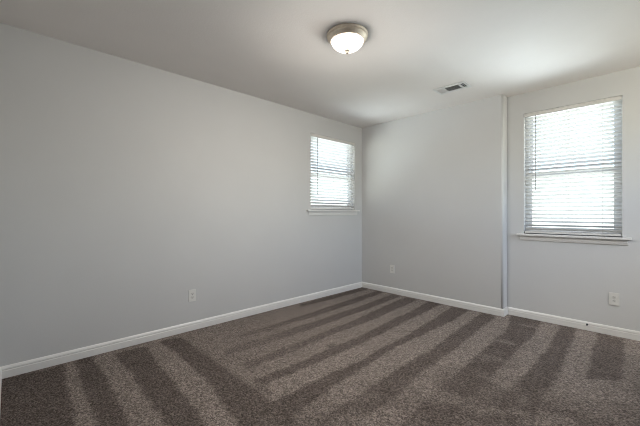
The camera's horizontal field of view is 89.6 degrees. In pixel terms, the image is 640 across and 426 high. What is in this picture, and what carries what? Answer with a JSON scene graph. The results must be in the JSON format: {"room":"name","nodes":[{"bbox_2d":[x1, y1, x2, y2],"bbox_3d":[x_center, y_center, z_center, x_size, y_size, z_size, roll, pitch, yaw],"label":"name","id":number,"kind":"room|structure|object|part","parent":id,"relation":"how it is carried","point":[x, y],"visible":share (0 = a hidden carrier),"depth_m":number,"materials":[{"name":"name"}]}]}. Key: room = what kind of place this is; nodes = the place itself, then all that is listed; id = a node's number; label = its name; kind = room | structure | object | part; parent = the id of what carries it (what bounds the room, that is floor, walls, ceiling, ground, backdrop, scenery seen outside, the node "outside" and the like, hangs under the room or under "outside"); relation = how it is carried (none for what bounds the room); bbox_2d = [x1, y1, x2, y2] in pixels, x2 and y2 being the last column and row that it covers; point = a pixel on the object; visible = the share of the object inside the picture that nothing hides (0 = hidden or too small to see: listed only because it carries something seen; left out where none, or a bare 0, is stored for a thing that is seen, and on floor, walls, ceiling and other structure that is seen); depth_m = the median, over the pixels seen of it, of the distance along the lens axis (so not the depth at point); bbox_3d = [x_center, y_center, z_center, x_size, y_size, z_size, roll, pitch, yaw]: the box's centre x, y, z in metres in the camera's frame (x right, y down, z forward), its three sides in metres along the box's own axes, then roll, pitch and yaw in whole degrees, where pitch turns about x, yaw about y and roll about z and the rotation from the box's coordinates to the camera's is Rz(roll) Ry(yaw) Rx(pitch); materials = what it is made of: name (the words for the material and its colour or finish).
{"room":"empty bedroom","nodes":[
{"label":"empty bedroom","id":0,"kind":"room"},
{"bbox_2d":[0,23,361,366],"bbox_3d":[-0.869,0.075,4.119,4.883,3.080,0.150,0,0,-44],"label":"wall","id":1,"kind":"structure","parent":0,"point":[128,188],"depth_m":3.15,"materials":[{"name":"paint"}]},
{"bbox_2d":[0,282,361,378],"bbox_3d":[-0.866,1.229,4.007,4.433,0.092,0.015,0,0,-44],"label":"baseboard","id":2,"kind":"structure","parent":1,"relation":"attached to","point":[31,365],"depth_m":3.19,"materials":[{"name":"white paint"}]},
{"bbox_2d":[188,289,195,301],"bbox_3d":[-1.390,0.898,3.505,0.080,0.128,0.009,0,0,-44],"label":"wall outlet","id":3,"kind":"object","parent":1,"relation":"attached to","point":[191,293],"visible":1,"depth_m":3.50,"materials":[{"name":"white plastic"}]},
{"bbox_2d":[306,140,359,214],"bbox_3d":[0.188,-0.572,5.106,1.170,1.211,0.190,0,0,-44],"label":"window","id":4,"kind":"structure","parent":1,"relation":"in","point":[312,211],"depth_m":5.14,"materials":[{"name":"white plastic"}]},
{"bbox_3d":[0.156,-0.349,5.139,0.930,0.528,0.026,0,0,-44],"label":"sash","id":5,"kind":"part","parent":4,"relation":"part of","materials":[{"name":"white plastic"}]},
{"bbox_3d":[0.147,-0.614,5.149,1.000,1.127,0.070,0,0,-44],"label":"frame","id":6,"kind":"part","parent":4,"relation":"part of","materials":[{"name":"white plastic"}]},
{"bbox_2d":[311,133,354,208],"bbox_3d":[0.208,-0.618,5.087,0.988,1.115,0.080,0,0,-44],"label":"window blind","id":7,"kind":"object","parent":4,"relation":"attached to","point":[316,137],"visible":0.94,"depth_m":5.07,"materials":[{"name":"plastic"}]},
{"bbox_3d":[0.200,-0.070,5.094,0.984,0.020,0.050,0,0,-44],"label":"rail","id":8,"kind":"part","parent":7,"relation":"part of","materials":[{"name":"white plastic"}]},
{"bbox_2d":[0,287,639,425],"bbox_3d":[0.726,1.278,2.469,4.583,0.006,4.440,0,0,-44],"label":"floor","id":9,"kind":"structure","parent":0,"point":[361,356],"depth_m":2.58,"materials":[{"name":"carpet"}]},
{"bbox_2d":[0,0,639,127],"bbox_3d":[0.224,-1.565,1.984,6.280,0.200,4.740,0,0,-44],"label":"ceiling","id":10,"kind":"structure","parent":0,"point":[276,51],"depth_m":2.80,"materials":[{"name":"paint"}]},
{"bbox_2d":[327,23,367,53],"bbox_3d":[0.225,-1.387,2.650,0.340,0.157,0.340,0,0,-44],"label":"ceiling lamp","id":11,"kind":"object","parent":10,"relation":"attached to","point":[346,38],"visible":1,"depth_m":2.56,"materials":[{"name":"white glass"}]},
{"bbox_3d":[0.225,-1.378,2.650,0.265,0.082,0.265,0,0,-44],"label":"lamp shade","id":12,"kind":"part","parent":11,"relation":"part of","materials":[{"name":"white glass"}]},
{"bbox_2d":[433,81,471,94],"bbox_3d":[1.545,-1.461,3.771,0.220,0.009,0.370,0,0,-44],"label":"ceiling vent","id":13,"kind":"object","parent":10,"relation":"in","point":[457,86],"visible":1,"depth_m":3.75,"materials":[{"name":"white metal"}]},
{"bbox_2d":[362,94,506,311],"bbox_3d":[1.597,0.075,4.865,0.300,3.080,2.205,0,0,-44],"label":"wall","id":14,"kind":"structure","parent":0,"point":[434,183],"depth_m":4.54,"materials":[{"name":"paint"}]},
{"bbox_2d":[390,265,393,272],"bbox_3d":[1.144,0.890,5.111,0.009,0.128,0.080,0,0,-44],"label":"wall outlet","id":15,"kind":"object","parent":14,"relation":"attached to","point":[391,266],"visible":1,"depth_m":5.11,"materials":[{"name":"white plastic"}]},
{"bbox_2d":[507,66,639,330],"bbox_3d":[3.246,0.075,3.268,0.150,3.080,2.385,0,0,-44],"label":"wall","id":16,"kind":"structure","parent":0,"point":[562,279],"depth_m":3.56,"materials":[{"name":"paint"}]},
{"bbox_2d":[362,282,639,340],"bbox_3d":[2.314,1.229,4.005,0.165,0.092,4.440,0,0,-44],"label":"baseboard","id":17,"kind":"structure","parent":16,"relation":"attached to","point":[594,327],"depth_m":3.96,"materials":[{"name":"white paint"}]},
{"bbox_2d":[516,102,631,245],"bbox_3d":[2.835,-0.440,3.657,0.190,1.544,1.016,0,0,-44],"label":"window","id":18,"kind":"structure","parent":16,"relation":"in","point":[570,238],"depth_m":3.57,"materials":[{"name":"white plastic"}]},
{"bbox_2d":[524,95,621,235],"bbox_3d":[2.815,-0.485,3.638,0.080,1.450,0.868,0,0,-44],"label":"window blind","id":19,"kind":"object","parent":18,"relation":"attached to","point":[617,100],"visible":1,"depth_m":3.60,"materials":[{"name":"plastic"}]},
{"bbox_3d":[2.823,0.230,3.645,0.050,0.020,0.864,0,0,-44],"label":"rail","id":20,"kind":"part","parent":19,"relation":"part of","materials":[{"name":"white plastic"}]},
{"bbox_3d":[2.868,-0.129,3.689,0.026,0.687,0.810,0,0,-44],"label":"sash","id":21,"kind":"part","parent":18,"relation":"part of","materials":[{"name":"white plastic"}]},
{"bbox_3d":[2.889,-0.798,3.709,0.024,0.759,0.810,0,0,-44],"label":"sash","id":22,"kind":"part","parent":18,"relation":"part of","materials":[{"name":"white plastic"}]},
{"bbox_2d":[609,292,618,305],"bbox_3d":[3.058,0.895,3.348,0.009,0.128,0.080,0,0,-44],"label":"wall outlet","id":23,"kind":"object","parent":16,"relation":"attached to","point":[613,297],"visible":1,"depth_m":3.34,"materials":[{"name":"white plastic"}]},
{"bbox_3d":[-0.964,0.075,0.834,0.120,3.080,4.440,0,0,-44],"label":"wall","id":24,"kind":"structure","parent":0,"visible":0},
{"bbox_2d":[0,368,1,408],"bbox_3d":[-1.416,1.229,1.399,0.015,0.092,3.000,0,0,-44],"label":"baseboard","id":25,"kind":"structure","parent":24,"relation":"attached to","point":[0,368],"depth_m":2.29,"materials":[{"name":"white paint"}]}
]}

